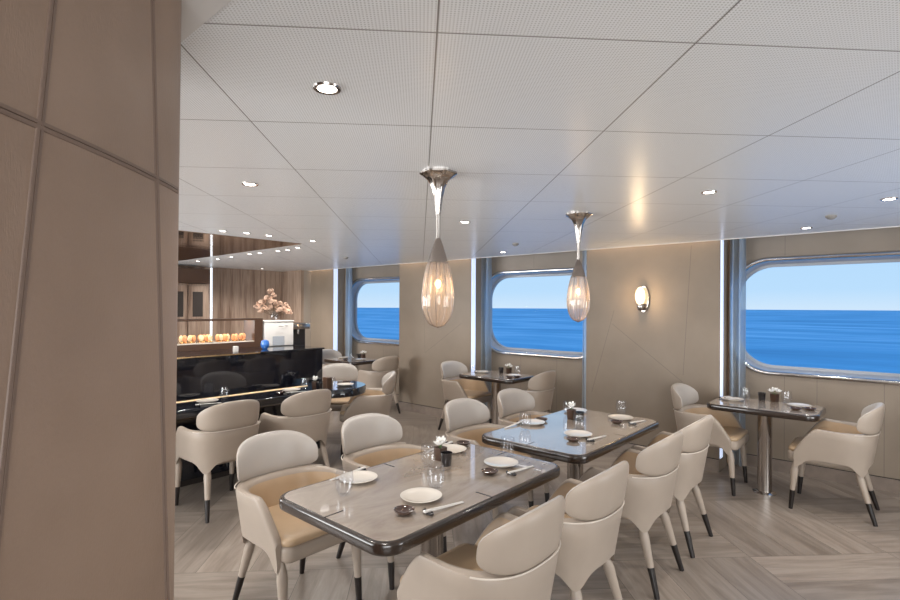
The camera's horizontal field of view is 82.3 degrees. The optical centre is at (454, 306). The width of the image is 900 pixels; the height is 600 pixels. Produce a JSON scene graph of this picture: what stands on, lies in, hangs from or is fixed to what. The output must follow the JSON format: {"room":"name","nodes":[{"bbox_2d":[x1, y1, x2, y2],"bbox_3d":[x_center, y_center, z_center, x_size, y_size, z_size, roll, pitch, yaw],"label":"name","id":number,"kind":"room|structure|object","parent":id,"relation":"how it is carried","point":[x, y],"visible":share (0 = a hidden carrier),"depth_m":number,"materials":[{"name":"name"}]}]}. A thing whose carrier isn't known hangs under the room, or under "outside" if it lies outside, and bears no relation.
{"room":"ship interior","nodes":[
{"label":"ship interior","id":0,"kind":"room"},
{"bbox_2d":[178,265,281,340],"bbox_3d":[-5.819,0.427,6.913,0.100,2.250,7.950,0,0,41],"label":"wall","id":1,"kind":"structure","parent":0,"point":[235,292],"depth_m":9.11,"materials":[{"name":"brown wood"}]},
{"bbox_2d":[177,268,209,342],"bbox_3d":[-4.484,0.473,8.103,0.335,2.170,1.100,0,0,41],"label":"upper cabinet","id":2,"kind":"object","parent":1,"relation":"attached to","point":[193,284],"visible":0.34,"depth_m":8.24,"materials":[{"name":"brown wood"}]},
{"bbox_2d":[210,268,211,334],"bbox_3d":[-4.138,0.000,8.745,0.015,1.320,0.028,0,0,41],"label":"light strip","id":3,"kind":"object","parent":1,"relation":"attached to","point":[210,268],"visible":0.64,"depth_m":8.74,"materials":[{"name":"white"}]},
{"bbox_2d":[282,270,303,322],"bbox_3d":[-3.014,0.440,9.568,0.630,2.250,0.060,0,0,41],"label":"wall","id":4,"kind":"structure","parent":0,"point":[292,281],"depth_m":9.48,"materials":[{"name":"brown wood"}]},
{"bbox_2d":[304,270,310,345],"bbox_3d":[-2.784,0.336,9.905,0.730,2.460,0.750,0,0,41],"label":"wall","id":5,"kind":"structure","parent":0,"point":[307,274],"depth_m":9.45,"materials":[{"name":"beige"}]},
{"bbox_2d":[310,226,899,270],"bbox_3d":[1.163,-0.667,6.096,11.480,0.056,0.015,0,0,41],"label":"trim","id":6,"kind":"structure","parent":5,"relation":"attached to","point":[893,226],"depth_m":5.19,"materials":[{"name":"white"}]},
{"bbox_2d":[311,268,344,356],"bbox_3d":[-2.262,0.339,9.431,0.700,2.458,0.419,0,0,41],"label":"wall pier","id":7,"kind":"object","parent":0,"point":[322,281],"visible":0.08,"depth_m":9.21,"materials":[{"name":"beige paint"}]},
{"bbox_2d":[333,269,337,350],"bbox_3d":[-2.102,0.304,9.077,0.006,2.270,0.082,0,0,41],"label":"light","id":8,"kind":"object","parent":7,"relation":"attached to","point":[335,319],"visible":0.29,"depth_m":9.07,"materials":[{"name":"white"}]},
{"bbox_2d":[344,268,351,356],"bbox_3d":[-1.944,0.355,9.218,0.260,2.370,0.083,0,0,41],"label":"curtain","id":9,"kind":"object","parent":7,"relation":"hanging from","point":[348,271],"visible":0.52,"depth_m":9.15,"materials":[{"name":"beige fabric"}]},
{"bbox_2d":[174,401,899,599],"bbox_3d":[-1.311,1.598,3.280,11.680,0.050,8.622,0,0,41],"label":"floor","id":10,"kind":"structure","parent":0,"point":[828,546],"depth_m":3.35,"materials":[{"name":"wood"}]},
{"bbox_2d":[0,0,181,599],"bbox_3d":[-0.930,0.462,0.779,0.865,2.225,1.158,0,0,1],"label":"wall","id":11,"kind":"structure","parent":10,"relation":"on","point":[90,89],"depth_m":0.75,"materials":[{"name":"wood"}]},
{"bbox_2d":[175,399,260,522],"bbox_3d":[-1.849,1.140,4.056,0.593,0.869,0.552,0,0,41],"label":"dining chair","id":12,"kind":"object","parent":10,"relation":"on","point":[224,426],"visible":0.91,"depth_m":3.83,"materials":[{"name":"leather"}]},
{"bbox_2d":[176,345,324,486],"bbox_3d":[-2.598,0.999,4.735,0.801,1.136,2.755,0,0,41],"label":"bar counter","id":13,"kind":"object","parent":10,"relation":"on","point":[224,372],"depth_m":4.83,"materials":[{"name":"black"}]},
{"bbox_2d":[177,318,262,351],"bbox_3d":[-2.559,0.276,5.126,0.240,0.308,1.250,0,0,41],"label":"display case","id":14,"kind":"object","parent":13,"relation":"on","point":[253,327],"visible":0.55,"depth_m":5.32,"materials":[{"name":"brown"}]},
{"bbox_2d":[179,335,187,342],"bbox_3d":[-2.629,0.316,4.986,0.077,0.076,0.076,0,0,-29],"label":"platter","id":15,"kind":"object","parent":14,"relation":"on","point":[182,339],"visible":1,"depth_m":4.96,"materials":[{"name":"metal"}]},
{"bbox_2d":[187,335,195,342],"bbox_3d":[-2.595,0.317,5.070,0.076,0.076,0.077,0,0,21],"label":"platter","id":16,"kind":"object","parent":14,"relation":"on","point":[191,339],"visible":0.99,"depth_m":5.05,"materials":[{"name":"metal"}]},
{"bbox_2d":[198,335,205,342],"bbox_3d":[-2.515,0.317,5.115,0.076,0.076,0.077,0,0,-19],"label":"platter","id":17,"kind":"object","parent":14,"relation":"on","point":[201,338],"visible":1,"depth_m":5.10,"materials":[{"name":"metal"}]},
{"bbox_2d":[205,334,212,341],"bbox_3d":[-2.481,0.317,5.200,0.077,0.076,0.076,0,0,30],"label":"platter","id":18,"kind":"object","parent":14,"relation":"on","point":[208,337],"visible":0.94,"depth_m":5.18,"materials":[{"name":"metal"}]},
{"bbox_2d":[177,340,253,344],"bbox_3d":[-2.573,0.361,5.111,0.220,0.012,1.110,0,0,41],"label":"shelf","id":19,"kind":"object","parent":14,"relation":"attached to","point":[241,342],"depth_m":5.24,"materials":[{"name":"beige ceramic"}]},
{"bbox_2d":[215,334,222,341],"bbox_3d":[-2.402,0.317,5.245,0.077,0.076,0.076,0,0,-10],"label":"platter","id":20,"kind":"object","parent":14,"relation":"on","point":[219,338],"visible":1,"depth_m":5.23,"materials":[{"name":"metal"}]},
{"bbox_2d":[222,334,229,340],"bbox_3d":[-2.368,0.318,5.330,0.076,0.076,0.077,0,0,40],"label":"platter","id":21,"kind":"object","parent":14,"relation":"on","point":[226,337],"visible":0.93,"depth_m":5.31,"materials":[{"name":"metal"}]},
{"bbox_2d":[231,334,238,340],"bbox_3d":[-2.289,0.318,5.375,0.076,0.076,0.077,0,0,0],"label":"platter","id":22,"kind":"object","parent":14,"relation":"on","point":[234,337],"visible":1,"depth_m":5.35,"materials":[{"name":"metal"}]},
{"bbox_2d":[239,333,245,339],"bbox_3d":[-2.256,0.318,5.459,0.076,0.076,0.077,0,0,-40],"label":"platter","id":23,"kind":"object","parent":14,"relation":"on","point":[242,336],"visible":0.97,"depth_m":5.44,"materials":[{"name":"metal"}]},
{"bbox_2d":[177,345,324,358],"bbox_3d":[-2.598,0.440,4.737,0.795,0.018,2.755,0,0,41],"label":"countertop","id":24,"kind":"structure","parent":13,"relation":"on","point":[273,349],"depth_m":5.08,"materials":[{"name":"black"}]},
{"bbox_2d":[260,340,268,348],"bbox_3d":[-1.951,0.387,5.291,0.088,0.092,0.088,0,0,41],"label":"jar","id":25,"kind":"object","parent":13,"relation":"on","point":[264,344],"visible":1,"depth_m":5.26,"materials":[{"name":"blue glass"}]},
{"bbox_2d":[263,320,293,346],"bbox_3d":[-1.999,0.291,5.718,0.255,0.283,0.360,0,0,41],"label":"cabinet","id":26,"kind":"object","parent":13,"relation":"on","point":[278,332],"visible":0.8,"depth_m":5.65,"materials":[{"name":"white metal"}]},
{"bbox_2d":[254,288,292,317],"bbox_3d":[-2.015,-0.029,5.746,0.175,0.356,0.446,0,0,41],"label":"flower arrangement","id":27,"kind":"object","parent":26,"relation":"on","point":[272,302],"visible":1,"depth_m":5.71,"materials":[{"name":"pink plant"}]},
{"bbox_2d":[293,322,309,345],"bbox_3d":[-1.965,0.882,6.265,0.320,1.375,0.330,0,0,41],"label":"coffee machine","id":28,"kind":"object","parent":13,"relation":"on","point":[299,328],"visible":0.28,"depth_m":6.24,"materials":[{"name":"black metal"}]},
{"bbox_2d":[293,322,309,328],"bbox_3d":[-1.963,0.232,6.272,0.290,0.075,0.280,0,0,41],"label":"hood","id":29,"kind":"object","parent":28,"relation":"attached to","point":[296,325],"depth_m":6.20,"materials":[{"name":"silver metal"}]},
{"bbox_2d":[176,380,365,420],"bbox_3d":[-2.040,1.191,4.555,0.700,0.756,2.980,0,0,41],"label":"bar table","id":30,"kind":"object","parent":10,"relation":"on","point":[185,410],"visible":0.18,"depth_m":4.70,"materials":[{"name":"black"}]},
{"bbox_2d":[196,398,218,402],"bbox_3d":[-2.121,0.810,4.415,0.181,0.018,0.181,0,0,41],"label":"plate","id":31,"kind":"object","parent":30,"relation":"on","point":[207,400],"visible":0.98,"depth_m":4.44,"materials":[{"name":"beige ceramic"}]},
{"bbox_2d":[176,385,307,402],"bbox_3d":[-2.327,0.815,4.436,0.007,0.005,2.420,0,0,41],"label":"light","id":32,"kind":"object","parent":30,"relation":"on","point":[305,385],"depth_m":4.81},
{"bbox_2d":[281,388,300,391],"bbox_3d":[-1.594,0.812,5.017,0.181,0.018,0.181,0,0,41],"label":"plate","id":33,"kind":"object","parent":30,"relation":"on","point":[284,389],"visible":1,"depth_m":5.04,"materials":[{"name":"beige ceramic"}]},
{"bbox_2d":[312,376,318,388],"bbox_3d":[-1.403,0.759,5.177,0.064,0.127,0.100,0,0,-3],"label":"flower pot","id":34,"kind":"object","parent":30,"relation":"on","point":[314,377],"visible":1,"depth_m":5.15,"materials":[{"name":"black ceramic"}]},
{"bbox_2d":[323,377,331,389],"bbox_3d":[-1.269,0.763,5.131,0.070,0.120,0.060,0,0,41],"label":"holder","id":35,"kind":"object","parent":30,"relation":"on","point":[327,381],"visible":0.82,"depth_m":5.11,"materials":[{"name":"brown wood"}]},
{"bbox_2d":[258,389,331,466],"bbox_3d":[-1.402,1.142,4.568,0.593,0.869,0.552,0,0,41],"label":"dining chair","id":36,"kind":"object","parent":10,"relation":"on","point":[308,413],"visible":0.74,"depth_m":4.37,"materials":[{"name":"leather"}]},
{"bbox_2d":[232,430,361,599],"bbox_3d":[-0.849,1.145,2.730,0.593,0.869,0.552,0,0,41],"label":"dining chair","id":37,"kind":"object","parent":10,"relation":"on","point":[269,465],"visible":0.84,"depth_m":2.71,"materials":[{"name":"leather"}]},
{"bbox_2d":[322,349,341,366],"bbox_3d":[-1.942,1.139,8.362,0.593,0.869,0.552,0,0,41],"label":"dining chair","id":38,"kind":"object","parent":10,"relation":"on","point":[327,353],"visible":0.16,"depth_m":8.54,"materials":[{"name":"leather"}]},
{"bbox_2d":[322,363,357,410],"bbox_3d":[-1.432,1.142,6.174,0.552,0.869,0.594,0,0,0],"label":"dining chair","id":39,"kind":"object","parent":10,"relation":"on","point":[337,371],"visible":0.31,"depth_m":6.38,"materials":[{"name":"leather"}]},
{"bbox_2d":[324,357,376,365],"bbox_3d":[-1.615,1.196,8.049,0.780,0.751,0.560,0,0,41],"label":"dining table","id":40,"kind":"object","parent":10,"relation":"on","point":[351,360],"visible":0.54,"depth_m":7.86,"materials":[{"name":"brown paint"}]},
{"bbox_2d":[339,371,395,458],"bbox_3d":[-0.934,1.144,5.580,0.594,0.869,0.552,0,0,-9],"label":"dining chair","id":41,"kind":"object","parent":10,"relation":"on","point":[374,400],"visible":0.8,"depth_m":5.36,"materials":[{"name":"leather"}]},
{"bbox_2d":[356,356,399,413],"bbox_3d":[-1.130,1.143,7.599,0.593,0.869,0.552,0,0,41],"label":"dining chair","id":42,"kind":"object","parent":10,"relation":"on","point":[381,367],"visible":0.63,"depth_m":7.35,"materials":[{"name":"leather"}]},
{"bbox_2d":[336,413,446,589],"bbox_3d":[-0.407,1.147,3.220,0.593,0.869,0.552,0,0,41],"label":"dining chair","id":43,"kind":"object","parent":10,"relation":"on","point":[368,439],"visible":0.47,"depth_m":3.36,"materials":[{"name":"leather"}]},
{"bbox_2d":[279,442,559,556],"bbox_3d":[-0.110,1.203,2.479,0.750,0.751,1.255,0,0,41],"label":"dining table","id":44,"kind":"object","parent":10,"relation":"on","point":[363,516],"visible":0.76,"depth_m":2.25,"materials":[{"name":"brown paint"}]},
{"bbox_2d":[339,470,377,483],"bbox_3d":[-0.459,0.817,2.450,0.181,0.018,0.181,0,0,41],"label":"plate","id":45,"kind":"object","parent":44,"relation":"on","point":[353,477],"visible":1,"depth_m":2.46,"materials":[{"name":"beige ceramic"}]},
{"bbox_2d":[394,505,414,515],"bbox_3d":[-0.202,0.817,2.057,0.085,0.020,0.085,0,0,41],"label":"sauce dish","id":46,"kind":"object","parent":44,"relation":"on","point":[403,510],"visible":1,"depth_m":2.07,"materials":[{"name":"brown ceramic"}]},
{"bbox_2d":[400,487,441,502],"bbox_3d":[-0.145,0.818,2.218,0.181,0.018,0.181,0,0,41],"label":"plate","id":47,"kind":"object","parent":44,"relation":"on","point":[419,494],"visible":1,"depth_m":2.23,"materials":[{"name":"beige ceramic"}]},
{"bbox_2d":[433,436,446,460],"bbox_3d":[-0.077,0.764,2.779,0.062,0.127,0.098,0,0,32],"label":"flower pot","id":48,"kind":"object","parent":44,"relation":"on","point":[437,449],"visible":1,"depth_m":2.77,"materials":[{"name":"brown"}]},
{"bbox_2d":[423,501,463,512],"bbox_3d":[-0.042,0.817,2.105,0.210,0.020,0.018,0,0,-42],"label":"chopsticks","id":49,"kind":"object","parent":44,"relation":"on","point":[460,502],"visible":1,"depth_m":2.09,"materials":[{"name":"white"}]},
{"bbox_2d":[440,451,451,466],"bbox_3d":[-0.043,0.794,2.686,0.064,0.068,0.064,0,0,41],"label":"candle cup","id":50,"kind":"object","parent":44,"relation":"on","point":[446,456],"visible":1,"depth_m":2.66,"materials":[{"name":"black glass"}]},
{"bbox_2d":[442,444,466,453],"bbox_3d":[-0.022,0.819,2.949,0.181,0.018,0.181,0,0,41],"label":"plate","id":51,"kind":"object","parent":44,"relation":"on","point":[455,448],"visible":0.59,"depth_m":2.98,"materials":[{"name":"beige ceramic"}]},
{"bbox_2d":[456,440,469,445],"bbox_3d":[0.052,0.819,3.079,0.085,0.020,0.085,0,0,41],"label":"sauce dish","id":52,"kind":"object","parent":44,"relation":"on","point":[460,442],"visible":0.88,"depth_m":3.09,"materials":[{"name":"brown ceramic"}]},
{"bbox_2d":[481,468,497,475],"bbox_3d":[0.173,0.819,2.549,0.085,0.020,0.085,0,0,41],"label":"sauce dish","id":53,"kind":"object","parent":44,"relation":"on","point":[487,471],"visible":1,"depth_m":2.56,"materials":[{"name":"brown ceramic"}]},
{"bbox_2d":[484,456,517,467],"bbox_3d":[0.243,0.820,2.700,0.181,0.018,0.181,0,0,41],"label":"plate","id":54,"kind":"object","parent":44,"relation":"on","point":[499,461],"visible":1,"depth_m":2.71,"materials":[{"name":"beige ceramic"}]},
{"bbox_2d":[507,465,533,473],"bbox_3d":[0.336,0.819,2.594,0.018,0.020,0.210,0,0,44],"label":"chopsticks","id":55,"kind":"object","parent":44,"relation":"on","point":[524,468],"visible":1,"depth_m":2.58,"materials":[{"name":"grey paper"}]},
{"bbox_2d":[399,258,481,408],"bbox_3d":[-0.182,0.349,7.612,1.433,2.458,0.419,0,0,41],"label":"wall pier","id":56,"kind":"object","parent":10,"relation":"on","point":[423,347],"visible":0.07,"depth_m":7.46,"materials":[{"name":"beige paint"}]},
{"bbox_2d":[398,401,444,417],"bbox_3d":[-0.322,1.518,7.458,1.425,0.118,0.030,0,0,41],"label":"baseboard","id":57,"kind":"object","parent":56,"relation":"attached to","point":[420,409],"visible":0.43,"depth_m":7.60,"materials":[{"name":"wood"}]},
{"bbox_2d":[471,259,475,371],"bbox_3d":[0.255,0.315,7.017,0.006,2.270,0.082,0,0,41],"label":"light","id":58,"kind":"object","parent":56,"relation":"attached to","point":[473,281],"visible":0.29,"depth_m":7.01,"materials":[{"name":"white"}]},
{"bbox_2d":[481,257,491,406],"bbox_3d":[0.374,0.366,7.190,0.300,2.370,0.083,0,0,41],"label":"curtain","id":59,"kind":"object","parent":56,"relation":"hanging from","point":[486,267],"visible":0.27,"depth_m":7.12,"materials":[{"name":"beige fabric"}]},
{"bbox_2d":[438,361,491,429],"bbox_3d":[0.122,1.149,6.597,0.593,0.869,0.552,0,0,41],"label":"dining chair","id":60,"kind":"object","parent":10,"relation":"on","point":[454,387],"visible":0.73,"depth_m":6.58,"materials":[{"name":"leather"}]},
{"bbox_2d":[397,495,564,599],"bbox_3d":[0.124,1.149,2.052,0.593,0.869,0.552,0,0,41],"label":"dining chair","id":61,"kind":"object","parent":10,"relation":"on","point":[514,557],"visible":1,"depth_m":1.82,"materials":[{"name":"beige leather"}]},
{"bbox_2d":[444,398,533,518],"bbox_3d":[0.227,1.150,3.808,0.593,0.869,0.552,0,0,41],"label":"dining chair","id":62,"kind":"object","parent":10,"relation":"on","point":[465,418],"visible":0.49,"depth_m":3.96,"materials":[{"name":"leather"}]},
{"bbox_2d":[459,370,533,424],"bbox_3d":[0.508,1.206,6.299,0.820,0.751,0.560,0,0,41],"label":"dining table","id":63,"kind":"object","parent":10,"relation":"on","point":[495,377],"visible":0.67,"depth_m":6.25,"materials":[{"name":"brown paint"}]},
{"bbox_2d":[505,363,511,373],"bbox_3d":[0.672,0.768,6.397,0.062,0.127,0.098,0,0,-44],"label":"flower pot","id":64,"kind":"object","parent":63,"relation":"on","point":[508,370],"visible":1,"depth_m":6.38,"materials":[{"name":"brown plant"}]},
{"bbox_2d":[497,388,555,502],"bbox_3d":[0.662,1.152,4.305,0.593,0.869,0.552,0,0,41],"label":"dining chair","id":65,"kind":"object","parent":10,"relation":"on","point":[514,405],"visible":0.41,"depth_m":4.46,"materials":[{"name":"leather"}]},
{"bbox_2d":[498,370,555,424],"bbox_3d":[0.858,1.153,5.953,0.593,0.869,0.552,0,0,41],"label":"dining chair","id":66,"kind":"object","parent":10,"relation":"on","point":[541,387],"visible":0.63,"depth_m":5.71,"materials":[{"name":"leather"}]},
{"bbox_2d":[507,461,628,599],"bbox_3d":[0.526,1.151,2.511,0.593,0.869,0.552,0,0,41],"label":"dining chair","id":67,"kind":"object","parent":10,"relation":"on","point":[593,506],"visible":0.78,"depth_m":2.25,"materials":[{"name":"leather"}]},
{"bbox_2d":[482,410,658,479],"bbox_3d":[0.832,1.207,3.555,0.750,0.751,1.255,0,0,41],"label":"dining table","id":68,"kind":"object","parent":10,"relation":"on","point":[548,440],"visible":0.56,"depth_m":3.34,"materials":[{"name":"brown paint"}]},
{"bbox_2d":[520,419,544,424],"bbox_3d":[0.549,0.822,3.648,0.181,0.018,0.181,0,0,41],"label":"plate","id":69,"kind":"object","parent":68,"relation":"on","point":[526,421],"visible":0.99,"depth_m":3.67,"materials":[{"name":"beige ceramic"}]},
{"bbox_2d":[567,401,575,419],"bbox_3d":[0.866,0.768,3.820,0.062,0.127,0.098,0,0,30],"label":"flower pot","id":70,"kind":"object","parent":68,"relation":"on","point":[571,413],"visible":1,"depth_m":3.80,"materials":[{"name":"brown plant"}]},
{"bbox_2d":[566,436,579,441],"bbox_3d":[0.733,0.822,3.182,0.085,0.020,0.085,0,0,41],"label":"sauce dish","id":71,"kind":"object","parent":68,"relation":"on","point":[571,438],"visible":1,"depth_m":3.19,"materials":[{"name":"brown ceramic"}]},
{"bbox_2d":[564,407,586,411],"bbox_3d":[0.956,0.824,4.075,0.181,0.018,0.181,0,0,41],"label":"plate","id":72,"kind":"object","parent":68,"relation":"on","point":[565,409],"visible":0.41,"depth_m":4.12,"materials":[{"name":"beige ceramic"}]},
{"bbox_2d":[564,430,591,437],"bbox_3d":[0.794,0.823,3.316,0.181,0.018,0.181,0,0,41],"label":"plate","id":73,"kind":"object","parent":68,"relation":"on","point":[576,433],"visible":0.96,"depth_m":3.34,"materials":[{"name":"beige ceramic"}]},
{"bbox_2d":[576,411,583,421],"bbox_3d":[0.911,0.798,3.743,0.064,0.068,0.064,0,0,41],"label":"candle cup","id":74,"kind":"object","parent":68,"relation":"on","point":[579,414],"visible":1,"depth_m":3.72,"materials":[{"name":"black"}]},
{"bbox_2d":[608,414,632,419],"bbox_3d":[1.232,0.825,3.821,0.181,0.018,0.181,0,0,41],"label":"plate","id":75,"kind":"object","parent":68,"relation":"on","point":[613,416],"visible":0.97,"depth_m":3.84,"materials":[{"name":"beige ceramic"}]},
{"bbox_2d":[579,431,683,599],"bbox_3d":[1.046,1.153,3.106,0.593,0.869,0.552,0,0,41],"label":"dining chair","id":76,"kind":"object","parent":10,"relation":"on","point":[653,470],"visible":0.8,"depth_m":2.85,"materials":[{"name":"leather"}]},
{"bbox_2d":[586,240,729,470],"bbox_3d":[2.160,0.360,5.564,1.400,2.458,0.419,0,0,41],"label":"wall pier","id":77,"kind":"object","parent":10,"relation":"on","point":[634,358],"visible":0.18,"depth_m":5.35,"materials":[{"name":"beige paint"}]},
{"bbox_2d":[582,250,586,408],"bbox_3d":[1.598,0.371,6.173,0.161,2.370,0.070,0,0,39],"label":"curtain","id":78,"kind":"object","parent":77,"relation":"hanging from","point":[584,252],"visible":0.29,"depth_m":6.17,"materials":[{"name":"fabric"}]},
{"bbox_2d":[635,285,649,312],"bbox_3d":[1.957,-0.082,5.382,0.124,0.290,0.124,0,0,41],"label":"wall sconce","id":79,"kind":"object","parent":77,"relation":"attached to","point":[642,296],"visible":1,"depth_m":5.37,"materials":[{"name":"white glass"}]},
{"bbox_2d":[613,443,718,471],"bbox_3d":[2.020,1.530,5.410,1.392,0.118,0.030,0,0,41],"label":"baseboard","id":80,"kind":"object","parent":77,"relation":"attached to","point":[710,464],"visible":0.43,"depth_m":5.00,"materials":[{"name":"wood"}]},
{"bbox_2d":[720,240,723,458],"bbox_3d":[2.584,0.326,4.980,0.006,2.270,0.082,0,0,41],"label":"light","id":81,"kind":"object","parent":77,"relation":"attached to","point":[722,241],"visible":0.64,"depth_m":4.96,"materials":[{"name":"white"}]},
{"bbox_2d":[727,238,745,465],"bbox_3d":[2.757,0.377,5.110,0.227,2.370,0.081,0,0,38],"label":"curtain","id":82,"kind":"object","parent":77,"relation":"hanging from","point":[736,377],"visible":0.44,"depth_m":5.08,"materials":[{"name":"beige fabric"}]},
{"bbox_2d":[727,240,729,462],"bbox_3d":[2.706,0.377,5.151,0.094,2.370,0.083,0,0,41],"label":"drape","id":83,"kind":"object","parent":82,"relation":"hanging from","point":[728,372],"depth_m":5.15,"materials":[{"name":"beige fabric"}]},
{"bbox_2d":[631,415,712,557],"bbox_3d":[1.454,1.155,3.573,0.593,0.869,0.552,0,0,41],"label":"dining chair","id":84,"kind":"object","parent":10,"relation":"on","point":[696,436],"visible":0.55,"depth_m":3.32,"materials":[{"name":"leather"}]},
{"bbox_2d":[671,383,748,495],"bbox_3d":[2.292,1.159,4.673,0.593,0.869,0.552,0,0,41],"label":"dining chair","id":85,"kind":"object","parent":10,"relation":"on","point":[727,433],"visible":0.64,"depth_m":4.62,"materials":[{"name":"leather"}]},
{"bbox_2d":[707,396,825,495],"bbox_3d":[2.661,1.216,4.417,0.820,0.751,0.560,0,0,41],"label":"dining table","id":86,"kind":"object","parent":10,"relation":"on","point":[765,410],"visible":0.97,"depth_m":4.37,"materials":[{"name":"brown paint"}]},
{"bbox_2d":[721,397,743,400],"bbox_3d":[2.493,0.831,4.618,0.181,0.018,0.181,0,0,41],"label":"plate","id":87,"kind":"object","parent":86,"relation":"on","point":[726,398],"visible":1,"depth_m":4.61,"materials":[{"name":"beige ceramic"}]},
{"bbox_2d":[758,392,765,400],"bbox_3d":[2.765,0.807,4.633,0.064,0.068,0.064,0,0,41],"label":"candle cup","id":88,"kind":"object","parent":86,"relation":"on","point":[761,395],"visible":1,"depth_m":4.61,"materials":[{"name":"black glass"}]},
{"bbox_2d":[769,387,781,401],"bbox_3d":[2.835,0.778,4.558,0.062,0.127,0.098,0,0,-27],"label":"flower pot","id":89,"kind":"object","parent":86,"relation":"on","point":[774,397],"visible":1,"depth_m":4.54,"materials":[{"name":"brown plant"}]},
{"bbox_2d":[786,403,811,407],"bbox_3d":[2.899,0.833,4.330,0.181,0.018,0.181,0,0,41],"label":"plate","id":90,"kind":"object","parent":86,"relation":"on","point":[801,405],"visible":0.91,"depth_m":4.34,"materials":[{"name":"beige ceramic"}]},
{"bbox_2d":[788,403,884,526],"bbox_3d":[3.002,1.163,4.052,0.593,0.869,0.552,0,0,41],"label":"dining chair","id":91,"kind":"object","parent":10,"relation":"on","point":[830,442],"visible":0.99,"depth_m":3.86,"materials":[{"name":"leather"}]},
{"bbox_2d":[178,0,899,271],"bbox_3d":[-0.434,-0.668,4.271,11.680,0.030,4.835,0,0,41],"label":"ceiling","id":92,"kind":"structure","parent":0,"point":[622,113],"depth_m":1.82,"materials":[{"name":"white paint"}]},
{"bbox_2d":[181,0,231,41],"bbox_3d":[-3.082,-0.678,1.242,11.680,0.034,3.208,0,0,41],"label":"trim","id":93,"kind":"structure","parent":92,"relation":"attached to","point":[194,13],"depth_m":1.14,"materials":[{"name":"white paint"}]},
{"bbox_2d":[178,230,300,260],"bbox_3d":[-3.943,-0.666,5.832,4.140,0.006,2.385,0,0,41],"label":"trim","id":94,"kind":"structure","parent":92,"relation":"attached to","point":[191,245],"depth_m":5.44,"materials":[{"name":"brown metal"}]},
{"bbox_2d":[242,182,257,186],"bbox_3d":[-1.093,-0.656,2.749,0.083,0.009,0.083,0,0,41],"label":"recessed light","id":95,"kind":"object","parent":92,"relation":"in","point":[251,184],"visible":1,"depth_m":2.74,"materials":[{"name":"white"}]},
{"bbox_2d":[313,82,340,94],"bbox_3d":[-0.380,-0.652,1.535,0.083,0.009,0.083,0,0,41],"label":"recessed light","id":96,"kind":"object","parent":92,"relation":"in","point":[327,88],"visible":1,"depth_m":1.53,"materials":[{"name":"silver metal"}]},
{"bbox_2d":[419,168,456,327],"bbox_3d":[-0.083,-0.274,2.509,0.182,0.754,0.185,0,0,41],"label":"pendant lamp","id":97,"kind":"object","parent":92,"relation":"hanging from","point":[438,178],"visible":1,"depth_m":2.48,"materials":[{"name":"silver metal"}]},
{"bbox_2d":[436,264,439,278],"bbox_3d":[-0.081,-0.179,2.507,0.022,0.085,0.022,0,0,41],"label":"socket","id":98,"kind":"object","parent":97,"relation":"attached to","point":[438,265],"depth_m":2.50,"materials":[{"name":"silver metal"}]},
{"bbox_2d":[566,212,592,321],"bbox_3d":[0.862,-0.270,3.598,0.182,0.754,0.185,0,0,41],"label":"pendant lamp","id":99,"kind":"object","parent":92,"relation":"hanging from","point":[578,219],"visible":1,"depth_m":3.57,"materials":[{"name":"silver metal"}]},
{"bbox_2d":[701,190,716,193],"bbox_3d":[1.427,-0.644,2.888,0.083,0.009,0.083,0,0,41],"label":"recessed light","id":100,"kind":"object","parent":92,"relation":"in","point":[708,191],"visible":1,"depth_m":2.88,"materials":[{"name":"white"}]},
{"bbox_2d":[825,215,836,219],"bbox_3d":[2.647,-0.626,3.619,0.068,0.026,0.068,0,0,41],"label":"ceiling sensor","id":101,"kind":"object","parent":92,"relation":"attached to","point":[829,217],"visible":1,"depth_m":3.60,"materials":[{"name":"grey plastic"}]},
{"bbox_2d":[880,197,897,200],"bbox_3d":[2.574,-0.638,3.050,0.083,0.009,0.083,0,0,41],"label":"recessed light","id":102,"kind":"object","parent":92,"relation":"in","point":[892,198],"visible":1,"depth_m":3.04,"materials":[{"name":"white plastic"}]},
{"bbox_2d":[352,227,899,479],"bbox_3d":[1.380,0.355,6.632,9.850,2.460,0.160,0,0,41],"label":"wall","id":103,"kind":"structure","parent":0,"point":[842,400],"depth_m":4.95,"materials":[{"name":"beige paint"}]},
{"bbox_2d":[352,277,398,345],"bbox_3d":[-1.247,0.073,8.913,1.810,1.150,0.186,0,0,41],"label":"window","id":104,"kind":"structure","parent":103,"relation":"in","point":[357,284],"depth_m":9.25,"materials":[{"name":"silver metal"}]},
{"bbox_2d":[491,268,581,359],"bbox_3d":[1.128,0.084,6.836,1.880,1.150,0.186,0,0,41],"label":"window","id":105,"kind":"structure","parent":103,"relation":"in","point":[497,277],"depth_m":6.90,"materials":[{"name":"silver metal"}]},
{"bbox_2d":[746,251,899,384],"bbox_3d":[3.500,0.096,4.762,1.740,1.150,0.186,0,0,41],"label":"window","id":106,"kind":"structure","parent":103,"relation":"in","point":[753,267],"depth_m":4.79,"materials":[{"name":"silver metal"}]},
{"bbox_2d":[746,454,899,493],"bbox_3d":[3.671,1.540,4.510,3.580,0.112,0.012,0,0,41],"label":"baseboard","id":107,"kind":"structure","parent":103,"relation":"attached to","point":[878,483],"depth_m":4.70,"materials":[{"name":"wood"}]},
{"label":"outside","id":108,"kind":"structure","parent":0,"visible":0},
{"bbox_2d":[357,308,899,373],"bbox_3d":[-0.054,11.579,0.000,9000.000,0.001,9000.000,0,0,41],"label":"sea","id":109,"kind":"structure","parent":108,"point":[856,340],"depth_m":232.97,"materials":[{"name":"liquid"}]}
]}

